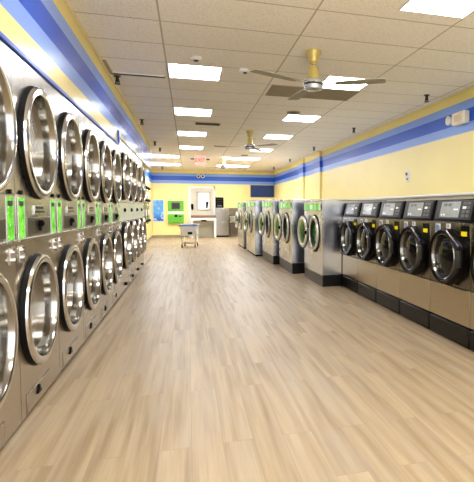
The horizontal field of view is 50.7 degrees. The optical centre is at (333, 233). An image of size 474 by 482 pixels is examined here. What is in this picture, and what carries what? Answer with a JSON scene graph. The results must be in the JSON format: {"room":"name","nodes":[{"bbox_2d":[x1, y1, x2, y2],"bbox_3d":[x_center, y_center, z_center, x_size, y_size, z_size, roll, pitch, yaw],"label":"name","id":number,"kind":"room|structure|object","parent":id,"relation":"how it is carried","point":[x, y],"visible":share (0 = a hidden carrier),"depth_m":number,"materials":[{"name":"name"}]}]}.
{"room":"laundry","nodes":[
{"label":"laundry","id":0,"kind":"room"},
{"bbox_2d":[0,0,150,170],"bbox_3d":[-2.774,-1.485,5.261,0.506,0.754,14.200,-1,3,-17],"label":"wall","id":1,"kind":"structure","parent":0,"point":[46,32],"depth_m":3.84,"materials":[{"name":"paint"}]},
{"bbox_2d":[0,31,119,144],"bbox_3d":[-1.671,-1.058,2.477,0.040,0.188,8.200,-1,3,-17],"label":"trim","id":2,"kind":"structure","parent":1,"relation":"attached to","point":[8,42],"depth_m":3.20,"materials":[{"name":"metal"}]},
{"bbox_2d":[120,137,151,170],"bbox_3d":[-3.704,-1.425,9.270,0.032,0.020,6.000,-1,3,-17],"label":"trim","id":3,"kind":"structure","parent":1,"relation":"attached to","point":[121,139],"depth_m":8.44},
{"bbox_2d":[64,0,473,171],"bbox_3d":[-1.768,-2.069,9.607,4.933,0.022,22.000,-1,3,-17],"label":"trim","id":4,"kind":"structure","parent":1,"relation":"attached to","point":[65,1],"depth_m":7.00,"materials":[{"name":"paint"}]},
{"bbox_2d":[145,168,152,238],"bbox_3d":[-4.181,-0.665,8.957,0.100,2.768,22.000,-1,3,-17],"label":"wall","id":5,"kind":"structure","parent":0,"point":[148,174],"depth_m":18.35,"materials":[{"name":"paint"}]},
{"bbox_2d":[143,199,145,220],"bbox_3d":[-5.397,-0.827,13.601,0.227,1.220,0.620,-1,3,-17],"label":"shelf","id":6,"kind":"object","parent":5,"relation":"attached to","point":[145,199],"visible":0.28,"depth_m":13.68,"materials":[{"name":"silver metal"}]},
{"bbox_2d":[144,185,148,223],"bbox_3d":[-5.654,-0.871,14.463,0.227,1.220,0.620,-1,3,-17],"label":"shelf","id":7,"kind":"object","parent":5,"relation":"attached to","point":[146,201],"visible":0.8,"depth_m":14.44,"materials":[{"name":"silver metal"}]},
{"bbox_2d":[146,184,150,223],"bbox_3d":[-5.912,-0.914,15.324,0.227,1.220,0.620,-1,3,-17],"label":"upper cabinet","id":8,"kind":"object","parent":5,"relation":"attached to","point":[148,189],"visible":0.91,"depth_m":15.17,"materials":[{"name":"silver metal"}]},
{"bbox_2d":[152,169,273,234],"bbox_3d":[-4.929,-1.235,20.251,5.133,2.768,0.100,-1,3,-17],"label":"wall","id":9,"kind":"structure","parent":0,"point":[233,186],"depth_m":19.95,"materials":[{"name":"paint"}]},
{"bbox_2d":[153,200,163,221],"bbox_3d":[-7.059,-0.899,19.564,0.430,0.900,0.028,-1,3,-17],"label":"poster","id":10,"kind":"object","parent":9,"relation":"attached to","point":[158,205],"visible":1,"depth_m":19.56,"materials":[{"name":"blue paper"}]},
{"bbox_2d":[168,200,183,222],"bbox_3d":[-6.397,-0.860,19.689,0.620,0.930,0.170,-1,3,-17],"label":"machine","id":11,"kind":"object","parent":9,"relation":"attached to","point":[175,207],"visible":1,"depth_m":19.63,"materials":[{"name":"green plastic"}]},
{"bbox_2d":[153,234,237,237],"bbox_3d":[-4.915,0.100,20.263,4.933,0.100,0.015,-1,3,-17],"label":"baseboard","id":12,"kind":"structure","parent":9,"relation":"attached to","point":[154,236],"depth_m":19.74,"materials":[{"name":"paint"}]},
{"bbox_2d":[188,186,214,236],"bbox_3d":[-5.431,-0.881,20.036,1.080,2.080,0.060,-1,3,-17],"label":"door","id":13,"kind":"structure","parent":9,"relation":"in","point":[206,228],"depth_m":20.05,"materials":[{"name":"paint"}]},
{"bbox_2d":[197,192,209,209],"bbox_3d":[-5.356,-1.320,20.016,0.540,0.760,0.035,-1,3,-17],"label":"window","id":14,"kind":"structure","parent":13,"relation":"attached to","point":[202,197],"depth_m":20.01,"materials":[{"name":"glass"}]},
{"bbox_2d":[215,197,223,207],"bbox_3d":[-4.750,-1.275,20.220,0.330,0.430,0.056,-1,3,-17],"label":"menu board","id":15,"kind":"object","parent":9,"relation":"attached to","point":[219,201],"visible":1,"depth_m":20.20,"materials":[{"name":"black plastic"}]},
{"bbox_2d":[250,185,273,196],"bbox_3d":[-3.038,-1.788,20.720,1.000,0.510,0.030,-1,3,-17],"label":"window","id":16,"kind":"structure","parent":9,"relation":"in","point":[255,190],"depth_m":20.71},
{"bbox_2d":[0,236,473,481],"bbox_3d":[-1.786,0.732,9.796,5.133,0.100,22.100,-1,3,-17],"label":"floor","id":17,"kind":"structure","parent":0,"point":[218,361],"depth_m":3.12,"materials":[{"name":"wood"}]},
{"bbox_2d":[0,40,21,449],"bbox_3d":[-1.785,0.063,2.121,0.548,2.008,0.809,-1,3,-17],"label":"dryer","id":18,"kind":"object","parent":17,"relation":"on","point":[10,387],"visible":1,"depth_m":2.41,"materials":[{"name":"brushed steel"},{"name":"black rubber"},{"name":"chrome"}]},
{"bbox_2d":[0,219,5,239],"bbox_3d":[-1.551,-0.008,2.188,0.036,0.100,0.470,-1,3,-17],"label":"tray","id":19,"kind":"object","parent":18,"relation":"on","point":[2,221],"depth_m":2.37,"materials":[{"name":"silver metal"}]},
{"bbox_2d":[0,71,13,182],"bbox_3d":[-1.583,-0.502,2.153,0.118,0.572,0.572,-1,3,-17],"label":"bowl","id":20,"kind":"object","parent":18,"relation":"on","point":[6,97],"depth_m":2.41,"materials":[{"name":"silver metal"}]},
{"bbox_2d":[0,283,14,398],"bbox_3d":[-1.567,0.495,2.141,0.116,0.565,0.565,-1,3,-17],"label":"door","id":21,"kind":"structure","parent":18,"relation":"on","point":[7,301],"depth_m":2.39,"materials":[{"name":"silver metal"}]},
{"bbox_2d":[10,49,59,420],"bbox_3d":[-2.018,0.024,2.901,0.548,2.008,0.809,-1,3,-17],"label":"dryer","id":22,"kind":"object","parent":17,"relation":"on","point":[36,162],"visible":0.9,"depth_m":2.92,"materials":[{"name":"brushed steel"},{"name":"black rubber"},{"name":"chrome"}]},
{"bbox_2d":[27,217,50,235],"bbox_3d":[-1.784,-0.048,2.968,0.036,0.100,0.470,-1,3,-17],"label":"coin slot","id":23,"kind":"object","parent":22,"relation":"on","point":[36,226],"depth_m":2.94,"materials":[{"name":"silver metal"}]},
{"bbox_2d":[33,95,55,190],"bbox_3d":[-1.816,-0.541,2.933,0.118,0.572,0.572,-1,3,-17],"label":"bowl","id":24,"kind":"object","parent":22,"relation":"on","point":[44,124],"depth_m":3.12,"materials":[{"name":"silver metal"}]},
{"bbox_2d":[35,261,57,355],"bbox_3d":[-1.800,0.455,2.921,0.116,0.565,0.565,-1,3,-17],"label":"dryer door glass","id":25,"kind":"object","parent":22,"relation":"on","point":[46,281],"depth_m":3.11,"materials":[{"name":"clear glass"}]},
{"bbox_2d":[52,86,83,372],"bbox_3d":[-2.251,-0.016,3.681,0.548,2.008,0.809,-1,3,-17],"label":"dryer","id":26,"kind":"object","parent":17,"relation":"on","point":[69,180],"visible":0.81,"depth_m":3.70,"materials":[{"name":"brushed steel"},{"name":"black rubber"},{"name":"chrome"}]},
{"bbox_2d":[62,215,77,229],"bbox_3d":[-2.017,-0.087,3.748,0.036,0.100,0.470,-1,3,-17],"label":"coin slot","id":27,"kind":"object","parent":26,"relation":"on","point":[69,222],"depth_m":3.71,"materials":[{"name":"silver metal"}]},
{"bbox_2d":[67,120,81,193],"bbox_3d":[-2.049,-0.581,3.713,0.118,0.572,0.572,-1,3,-17],"label":"bowl","id":28,"kind":"object","parent":26,"relation":"on","point":[74,141],"depth_m":3.92,"materials":[{"name":"silver metal"}]},
{"bbox_2d":[70,251,82,323],"bbox_3d":[-2.033,0.416,3.701,0.116,0.565,0.565,-1,3,-17],"label":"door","id":29,"kind":"structure","parent":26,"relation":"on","point":[76,263],"depth_m":3.92,"materials":[{"name":"silver metal"}]},
{"bbox_2d":[78,110,100,341],"bbox_3d":[-2.484,-0.056,4.461,0.548,2.008,0.809,-1,3,-17],"label":"dryer","id":30,"kind":"object","parent":17,"relation":"on","point":[91,258],"visible":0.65,"depth_m":4.48,"materials":[{"name":"brushed steel"},{"name":"black rubber"},{"name":"chrome"}]},
{"bbox_2d":[85,214,95,225],"bbox_3d":[-2.250,-0.127,4.528,0.036,0.100,0.470,-1,3,-17],"label":"coin slot","id":31,"kind":"object","parent":30,"relation":"on","point":[90,219],"depth_m":4.49,"materials":[{"name":"silver metal"}]},
{"bbox_2d":[89,135,99,196],"bbox_3d":[-2.282,-0.621,4.493,0.118,0.572,0.572,-1,3,-17],"label":"bowl","id":32,"kind":"object","parent":30,"relation":"on","point":[94,155],"depth_m":4.72,"materials":[{"name":"silver metal"}]},
{"bbox_2d":[91,243,99,303],"bbox_3d":[-2.266,0.376,4.481,0.116,0.565,0.565,-1,3,-17],"label":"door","id":33,"kind":"structure","parent":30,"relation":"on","point":[95,252],"depth_m":4.71,"materials":[{"name":"silver metal"}]},
{"bbox_2d":[96,126,113,320],"bbox_3d":[-2.717,-0.095,5.241,0.548,2.008,0.809,-1,3,-17],"label":"dryer","id":34,"kind":"object","parent":17,"relation":"on","point":[106,179],"visible":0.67,"depth_m":5.28,"materials":[{"name":"brushed steel"},{"name":"black rubber"},{"name":"chrome"}]},
{"bbox_2d":[101,213,108,222],"bbox_3d":[-2.483,-0.167,5.308,0.036,0.100,0.470,-1,3,-17],"label":"coin slot","id":35,"kind":"object","parent":34,"relation":"on","point":[104,216],"depth_m":5.26,"materials":[{"name":"silver metal"}]},
{"bbox_2d":[104,146,111,198],"bbox_3d":[-2.515,-0.660,5.273,0.118,0.572,0.572,-1,3,-17],"label":"bowl","id":36,"kind":"object","parent":34,"relation":"on","point":[107,153],"depth_m":5.51,"materials":[{"name":"silver metal"}]},
{"bbox_2d":[105,238,112,289],"bbox_3d":[-2.499,0.337,5.261,0.116,0.565,0.565,-1,3,-17],"label":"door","id":37,"kind":"structure","parent":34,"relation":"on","point":[108,242],"depth_m":5.49,"materials":[{"name":"silver metal"}]},
{"bbox_2d":[109,138,122,305],"bbox_3d":[-2.950,-0.135,6.021,0.548,2.008,0.809,-1,3,-17],"label":"dryer","id":38,"kind":"object","parent":17,"relation":"on","point":[115,200],"visible":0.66,"depth_m":6.07,"materials":[{"name":"brushed steel"},{"name":"black rubber"},{"name":"chrome"}]},
{"bbox_2d":[113,213,118,220],"bbox_3d":[-2.716,-0.206,6.088,0.036,0.100,0.470,-1,3,-17],"label":"coin slot","id":39,"kind":"object","parent":38,"relation":"on","point":[115,215],"depth_m":6.05,"materials":[{"name":"silver metal"}]},
{"bbox_2d":[115,154,120,199],"bbox_3d":[-2.748,-0.700,6.053,0.118,0.572,0.572,-1,3,-17],"label":"bowl","id":40,"kind":"object","parent":38,"relation":"on","point":[117,157],"depth_m":6.28,"materials":[{"name":"silver metal"}]},
{"bbox_2d":[116,234,121,278],"bbox_3d":[-2.732,0.297,6.040,0.116,0.565,0.565,-1,3,-17],"label":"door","id":41,"kind":"structure","parent":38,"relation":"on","point":[118,236],"depth_m":6.27,"materials":[{"name":"silver metal"}]},
{"bbox_2d":[118,140,131,293],"bbox_3d":[-3.178,-0.229,6.818,0.570,2.114,0.854,-1,3,-17],"label":"dryer","id":42,"kind":"object","parent":17,"relation":"on","point":[126,233],"visible":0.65,"depth_m":6.76,"materials":[{"name":"metal"}]},
{"bbox_2d":[126,157,129,195],"bbox_3d":[-2.976,-0.799,6.850,0.138,0.567,0.567,-1,3,-17],"label":"bowl","id":43,"kind":"object","parent":42,"relation":"on","point":[127,158],"depth_m":7.09,"materials":[{"name":"silver metal"}]},
{"bbox_2d":[127,226,131,264],"bbox_3d":[-2.978,0.175,6.899,0.138,0.567,0.567,-1,3,-17],"label":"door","id":44,"kind":"structure","parent":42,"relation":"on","point":[129,233],"depth_m":7.15,"materials":[{"name":"silver metal"}]},
{"bbox_2d":[126,146,137,283],"bbox_3d":[-3.424,-0.270,7.641,0.570,2.114,0.854,-1,3,-17],"label":"dryer","id":45,"kind":"object","parent":17,"relation":"on","point":[129,152],"visible":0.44,"depth_m":7.70,"materials":[{"name":"metal"}]},
{"bbox_2d":[133,163,135,196],"bbox_3d":[-3.222,-0.840,7.673,0.138,0.567,0.567,-1,3,-17],"label":"bowl","id":46,"kind":"object","parent":45,"relation":"on","point":[134,164],"depth_m":7.92,"materials":[{"name":"silver metal"}]},
{"bbox_2d":[134,224,136,258],"bbox_3d":[-3.224,0.133,7.722,0.138,0.567,0.567,-1,3,-17],"label":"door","id":47,"kind":"structure","parent":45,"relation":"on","point":[135,225],"depth_m":7.96,"materials":[{"name":"silver metal"}]},
{"bbox_2d":[132,153,142,275],"bbox_3d":[-3.670,-0.312,8.464,0.570,2.114,0.854,-1,3,-17],"label":"dryer","id":48,"kind":"object","parent":17,"relation":"on","point":[138,168],"visible":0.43,"depth_m":8.57,"materials":[{"name":"metal"}]},
{"bbox_2d":[138,168,140,196],"bbox_3d":[-3.468,-0.882,8.496,0.138,0.567,0.567,-1,3,-17],"label":"bowl","id":49,"kind":"object","parent":48,"relation":"on","point":[139,169],"depth_m":8.74,"materials":[{"name":"silver metal"}]},
{"bbox_2d":[139,223,141,252],"bbox_3d":[-3.470,0.091,8.545,0.138,0.567,0.567,-1,3,-17],"label":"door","id":50,"kind":"structure","parent":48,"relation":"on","point":[140,224],"depth_m":8.79,"materials":[{"name":"silver metal"}]},
{"bbox_2d":[138,158,146,269],"bbox_3d":[-3.915,-0.354,9.287,0.570,2.114,0.854,-1,3,-17],"label":"dryer","id":51,"kind":"object","parent":17,"relation":"on","point":[143,195],"visible":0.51,"depth_m":9.38,"materials":[{"name":"metal"}]},
{"bbox_2d":[143,170,144,197],"bbox_3d":[-3.714,-0.924,9.319,0.138,0.567,0.567,-1,3,-17],"label":"bowl","id":52,"kind":"object","parent":51,"relation":"on","point":[143,170],"depth_m":9.57,"materials":[{"name":"silver metal"}]},
{"bbox_2d":[144,221,145,247],"bbox_3d":[-3.716,0.050,9.368,0.138,0.567,0.567,-1,3,-17],"label":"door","id":53,"kind":"structure","parent":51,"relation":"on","point":[144,221],"depth_m":9.62,"materials":[{"name":"silver metal"}]},
{"bbox_2d":[179,224,199,247],"bbox_3d":[-4.375,0.076,14.788,0.536,0.700,0.784,0,3,-9],"label":"cart","id":54,"kind":"object","parent":17,"relation":"on","point":[186,229],"visible":1,"depth_m":14.47,"materials":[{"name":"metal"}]},
{"bbox_2d":[180,226,198,235],"bbox_3d":[-4.375,-0.084,14.780,0.490,0.300,0.740,0,3,-9],"label":"basket","id":55,"kind":"object","parent":54,"relation":"on","point":[185,230],"depth_m":14.46,"materials":[{"name":"white plastic"}]},
{"bbox_2d":[191,215,215,237],"bbox_3d":[-5.259,-0.271,19.663,0.980,0.900,0.630,-1,3,-17],"label":"folding table","id":56,"kind":"object","parent":17,"relation":"on","point":[193,217],"visible":0.88,"depth_m":19.40,"materials":[{"name":"white paint"}]},
{"bbox_2d":[215,208,228,236],"bbox_3d":[-4.611,-0.439,20.124,0.530,1.190,0.370,-1,3,-17],"label":"base cabinet","id":57,"kind":"object","parent":17,"relation":"on","point":[222,214],"visible":0.97,"depth_m":19.97,"materials":[{"name":"silver metal"}]},
{"bbox_2d":[229,208,237,236],"bbox_3d":[-3.950,-0.449,20.253,0.790,1.200,0.500,-1,3,-17],"label":"utility sink","id":58,"kind":"object","parent":17,"relation":"on","point":[232,228],"visible":0.32,"depth_m":20.38,"materials":[{"name":"metal"}]},
{"bbox_2d":[229,216,234,222],"bbox_3d":[-3.950,-0.578,20.231,0.760,0.260,0.470,-1,3,-17],"label":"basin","id":59,"kind":"object","parent":58,"relation":"in","point":[231,218],"depth_m":19.93,"materials":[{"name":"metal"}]},
{"bbox_2d":[235,202,245,248],"bbox_3d":[-2.395,-0.267,15.101,1.216,1.360,1.708,-1,3,-17],"label":"washer","id":60,"kind":"object","parent":17,"relation":"on","point":[239,214],"visible":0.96,"depth_m":14.67,"materials":[{"name":"silver metal"}]},
{"bbox_2d":[243,200,262,255],"bbox_3d":[-1.715,-0.170,12.896,1.216,1.390,1.828,-1,3,-17],"label":"washer","id":61,"kind":"object","parent":17,"relation":"on","point":[253,207],"visible":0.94,"depth_m":12.15,"materials":[{"name":"silver metal"}]},
{"bbox_2d":[258,199,287,264],"bbox_3d":[-1.015,-0.066,11.041,1.216,1.370,1.528,-1,3,-17],"label":"washer","id":62,"kind":"object","parent":17,"relation":"on","point":[270,208],"visible":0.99,"depth_m":10.54,"materials":[{"name":"silver metal"}]},
{"bbox_2d":[274,199,336,273],"bbox_3d":[-0.464,0.025,9.494,1.216,1.345,1.332,-1,3,-17],"label":"washer","id":63,"kind":"object","parent":17,"relation":"on","point":[291,254],"visible":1,"depth_m":8.87,"materials":[{"name":"silver metal"}]},
{"bbox_2d":[297,200,386,286],"bbox_3d":[0.092,0.120,8.008,1.152,1.308,1.282,-1,3,-17],"label":"washer","id":64,"kind":"object","parent":17,"relation":"on","point":[318,230],"visible":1,"depth_m":7.36,"materials":[{"name":"silver metal"}]},
{"bbox_2d":[340,202,362,292],"bbox_3d":[0.524,0.190,7.087,0.800,1.262,0.686,-1,3,-17],"label":"washer","id":65,"kind":"object","parent":17,"relation":"on","point":[348,228],"visible":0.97,"depth_m":6.92,"materials":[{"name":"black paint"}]},
{"bbox_2d":[355,202,381,302],"bbox_3d":[0.723,0.224,6.421,0.800,1.262,0.686,-1,3,-17],"label":"washer","id":66,"kind":"object","parent":17,"relation":"on","point":[366,229],"visible":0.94,"depth_m":6.25,"materials":[{"name":"black paint"}]},
{"bbox_2d":[374,201,405,314],"bbox_3d":[0.922,0.258,5.755,0.800,1.262,0.686,-1,3,-17],"label":"washer","id":67,"kind":"object","parent":17,"relation":"on","point":[388,231],"visible":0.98,"depth_m":5.58,"materials":[{"name":"black paint"}]},
{"bbox_2d":[398,200,437,329],"bbox_3d":[1.121,0.291,5.088,0.800,1.262,0.686,-1,3,-17],"label":"washer","id":68,"kind":"object","parent":17,"relation":"on","point":[414,240],"visible":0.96,"depth_m":4.92,"materials":[{"name":"black paint"}]},
{"bbox_2d":[429,199,473,349],"bbox_3d":[1.320,0.325,4.422,0.800,1.262,0.686,-1,3,-17],"label":"washer","id":69,"kind":"object","parent":17,"relation":"on","point":[450,246],"visible":0.99,"depth_m":4.25,"materials":[{"name":"black paint"}]},
{"bbox_2d":[470,224,473,351],"bbox_3d":[1.519,0.359,3.756,0.800,1.262,0.686,-1,3,-17],"label":"washer","id":70,"kind":"object","parent":17,"relation":"on","point":[472,248],"visible":1,"depth_m":3.97,"materials":[{"name":"metal"}]},
{"bbox_2d":[68,0,473,170],"bbox_3d":[-1.782,-2.132,9.652,5.133,0.100,22.100,-1,3,-17],"label":"ceiling","id":71,"kind":"structure","parent":0,"point":[417,55],"depth_m":5.23,"materials":[{"name":"tile"}]},
{"bbox_2d":[114,75,120,84],"bbox_3d":[-2.600,-1.843,5.838,0.084,0.096,0.084,-1,3,-17],"label":"sprinkler head","id":72,"kind":"object","parent":71,"relation":"attached to","point":[117,80],"visible":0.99,"depth_m":5.82},
{"bbox_2d":[102,60,164,77],"bbox_3d":[-2.264,-1.868,5.550,0.620,0.016,0.560,-1,3,-17],"label":"ceiling vent","id":73,"kind":"object","parent":71,"relation":"in","point":[104,61],"visible":1,"depth_m":5.73,"materials":[{"name":"white plastic"}]},
{"bbox_2d":[151,155,178,157],"bbox_3d":[-5.241,-2.341,14.757,1.045,0.008,0.630,-1,3,-17],"label":"recessed light","id":74,"kind":"object","parent":71,"relation":"in","point":[167,156],"visible":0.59,"depth_m":14.83,"materials":[{"name":"white plastic"}]},
{"bbox_2d":[151,163,179,164],"bbox_3d":[-6.044,-2.476,17.425,1.035,0.008,0.650,-1,3,-17],"label":"recessed light","id":75,"kind":"object","parent":71,"relation":"in","point":[151,163],"visible":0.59,"depth_m":17.52,"materials":[{"name":"white plastic"}]},
{"bbox_2d":[179,146,203,148],"bbox_3d":[-3.709,-2.233,12.665,0.595,0.008,0.600,-1,3,-17],"label":"recessed light","id":76,"kind":"object","parent":71,"relation":"in","point":[180,147],"visible":1,"depth_m":12.63,"materials":[{"name":"white plastic"}]},
{"bbox_2d":[177,131,206,136],"bbox_3d":[-3.013,-2.114,10.335,0.595,0.008,0.600,-1,3,-17],"label":"recessed light","id":77,"kind":"object","parent":71,"relation":"in","point":[180,133],"visible":1,"depth_m":10.27,"materials":[{"name":"white plastic"}]},
{"bbox_2d":[174,107,211,116],"bbox_3d":[-2.315,-1.996,8.000,0.595,0.008,0.600,-1,3,-17],"label":"recessed light","id":78,"kind":"object","parent":71,"relation":"in","point":[177,110],"visible":1,"depth_m":7.94,"materials":[{"name":"white plastic"}]},
{"bbox_2d":[167,62,222,80],"bbox_3d":[-1.617,-1.877,5.665,0.595,0.008,0.600,-1,3,-17],"label":"recessed light","id":79,"kind":"object","parent":71,"relation":"in","point":[175,70],"visible":1,"depth_m":5.62,"materials":[{"name":"white plastic"}]},
{"bbox_2d":[190,55,201,61],"bbox_3d":[-1.446,-1.829,5.104,0.120,0.046,0.120,-1,3,-17],"label":"smoke detector","id":80,"kind":"object","parent":71,"relation":"attached to","point":[195,58],"visible":1,"depth_m":5.07,"materials":[{"name":"white paint"}]},
{"bbox_2d":[191,155,209,165],"bbox_3d":[-3.952,-2.168,14.393,0.540,0.313,0.080,-1,3,-17],"label":"exit sign","id":81,"kind":"object","parent":71,"relation":"hanging from","point":[199,160],"visible":1,"depth_m":14.38,"materials":[{"name":"white plastic"}]},
{"bbox_2d":[193,122,221,125],"bbox_3d":[-2.358,-2.046,9.097,0.520,0.018,0.280,-1,3,-17],"label":"ceiling vent","id":82,"kind":"object","parent":71,"relation":"in","point":[194,123],"visible":1,"depth_m":9.05,"materials":[{"name":"metal"}]},
{"bbox_2d":[209,158,238,168],"bbox_3d":[-3.395,-2.194,15.232,1.163,0.343,1.110,-1,3,-17],"label":"ceiling fan","id":83,"kind":"object","parent":71,"relation":"hanging from","point":[223,166],"visible":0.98,"depth_m":15.26,"materials":[{"name":"gold metal"}]},
{"bbox_2d":[217,165,248,166],"bbox_3d":[-3.751,-2.507,18.109,1.180,0.008,0.650,-1,3,-17],"label":"recessed light","id":84,"kind":"object","parent":71,"relation":"in","point":[217,165],"visible":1,"depth_m":17.94,"materials":[{"name":"white plastic"}]},
{"bbox_2d":[222,157,259,159],"bbox_3d":[-2.972,-2.375,15.501,1.180,0.008,0.600,-1,3,-17],"label":"recessed light","id":85,"kind":"object","parent":71,"relation":"in","point":[229,158],"visible":0.93,"depth_m":15.39,"materials":[{"name":"white plastic"}]},
{"bbox_2d":[239,68,248,73],"bbox_3d":[-1.016,-1.842,5.517,0.100,0.062,0.080,-1,3,-17],"label":"ceiling sensor","id":86,"kind":"object","parent":71,"relation":"attached to","point":[241,70],"visible":1,"depth_m":5.49,"materials":[{"name":"white paint"}]},
{"bbox_2d":[213,130,277,150],"bbox_3d":[-1.846,-1.907,9.965,1.215,0.383,1.286,-1,3,-17],"label":"ceiling fan","id":87,"kind":"object","parent":71,"relation":"hanging from","point":[249,146],"visible":1,"depth_m":9.92,"materials":[{"name":"gold metal"}]},
{"bbox_2d":[250,149,273,151],"bbox_3d":[-1.958,-2.257,13.198,0.585,0.008,0.600,-1,3,-17],"label":"recessed light","id":88,"kind":"object","parent":71,"relation":"in","point":[266,150],"visible":0.73,"depth_m":13.26,"materials":[{"name":"white plastic"}]},
{"bbox_2d":[263,134,293,138],"bbox_3d":[-1.229,-2.133,10.757,0.585,0.008,0.600,-1,3,-17],"label":"recessed light","id":89,"kind":"object","parent":71,"relation":"in","point":[268,136],"visible":1,"depth_m":10.68,"materials":[{"name":"white plastic"}]},
{"bbox_2d":[265,85,303,96],"bbox_3d":[-0.668,-1.920,6.560,0.429,0.010,0.608,-1,3,-17],"label":"ceiling vent","id":90,"kind":"object","parent":71,"relation":"in","point":[275,90],"depth_m":6.52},
{"bbox_2d":[287,111,299,113],"bbox_3d":[-0.658,-1.985,7.999,0.230,0.024,0.230,-1,3,-17],"label":"ceiling speaker","id":91,"kind":"object","parent":71,"relation":"attached to","point":[288,112],"visible":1,"depth_m":7.94},
{"bbox_2d":[282,114,321,121],"bbox_3d":[-0.569,-2.021,8.546,0.585,0.008,0.600,-1,3,-17],"label":"recessed light","id":92,"kind":"object","parent":71,"relation":"in","point":[290,117],"visible":1,"depth_m":8.54,"materials":[{"name":"white plastic"}]},
{"bbox_2d":[250,48,385,99],"bbox_3d":[-0.253,-1.653,5.070,1.340,0.393,1.134,-1,3,-17],"label":"ceiling fan","id":93,"kind":"object","parent":71,"relation":"hanging from","point":[313,83],"visible":1,"depth_m":4.85,"materials":[{"name":"gold metal"}]},
{"bbox_2d":[302,89,359,100],"bbox_3d":[-0.043,-1.928,6.746,0.667,0.010,0.608,-1,3,-17],"label":"ceiling vent","id":94,"kind":"object","parent":71,"relation":"in","point":[324,94],"depth_m":6.74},
{"bbox_2d":[323,75,367,90],"bbox_3d":[0.143,-1.900,6.163,0.585,0.008,0.600,-1,3,-17],"label":"recessed light","id":95,"kind":"object","parent":71,"relation":"in","point":[330,78],"visible":0.61,"depth_m":6.25,"materials":[{"name":"white plastic"}]},
{"bbox_2d":[424,94,429,102],"bbox_3d":[1.307,-1.885,6.794,0.084,0.096,0.084,-1,3,-17],"label":"sprinkler head","id":96,"kind":"object","parent":71,"relation":"attached to","point":[425,95],"visible":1,"depth_m":6.78},
{"bbox_2d":[399,0,473,18],"bbox_3d":[0.887,-1.773,3.675,0.585,0.008,0.600,-1,3,-17],"label":"recessed light","id":97,"kind":"object","parent":71,"relation":"in","point":[461,9],"visible":1,"depth_m":3.83,"materials":[{"name":"white plastic"}]},
{"bbox_2d":[274,87,473,199],"bbox_3d":[0.642,-0.731,10.395,0.100,2.768,22.000,-1,3,-17],"label":"wall","id":98,"kind":"structure","parent":0,"point":[438,156],"depth_m":8.37,"materials":[{"name":"paint"}]},
{"bbox_2d":[299,158,304,198],"bbox_3d":[-1.013,-1.677,15.625,0.060,1.408,0.550,-1,3,-17],"label":"pillar","id":99,"kind":"structure","parent":98,"relation":"attached to","point":[301,161],"depth_m":15.45,"materials":[{"name":"paint"}]},
{"bbox_2d":[314,151,321,198],"bbox_3d":[-0.442,-1.580,13.711,0.060,1.408,0.650,-1,3,-17],"label":"pillar","id":100,"kind":"structure","parent":98,"relation":"attached to","point":[318,155],"depth_m":13.55,"materials":[{"name":"paint"}]},
{"bbox_2d":[405,170,409,181],"bbox_3d":[1.238,-0.964,8.158,0.030,0.200,0.150,-1,3,-17],"label":"wall outlet plate","id":101,"kind":"object","parent":98,"relation":"attached to","point":[407,172],"visible":1,"depth_m":8.14,"materials":[{"name":"white plastic"}]},
{"bbox_2d":[343,192,473,199],"bbox_3d":[0.834,-0.600,8.578,0.573,0.030,18.400,-1,3,-17],"label":"trim","id":102,"kind":"structure","parent":98,"relation":"attached to","point":[465,193],"depth_m":6.50,"materials":[{"name":"white paint"}]},
{"bbox_2d":[376,195,473,201],"bbox_3d":[0.847,0.079,8.616,0.543,1.330,18.400,-1,3,-17],"label":"wall ledge","id":103,"kind":"object","parent":98,"relation":"attached to","point":[460,196],"depth_m":6.20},
{"bbox_2d":[445,110,469,125],"bbox_3d":[1.670,-1.540,6.550,0.110,0.165,0.452,-1,3,-17],"label":"emergency light","id":104,"kind":"object","parent":98,"relation":"attached to","point":[461,117],"visible":1,"depth_m":6.43,"materials":[{"name":"beige plastic"}]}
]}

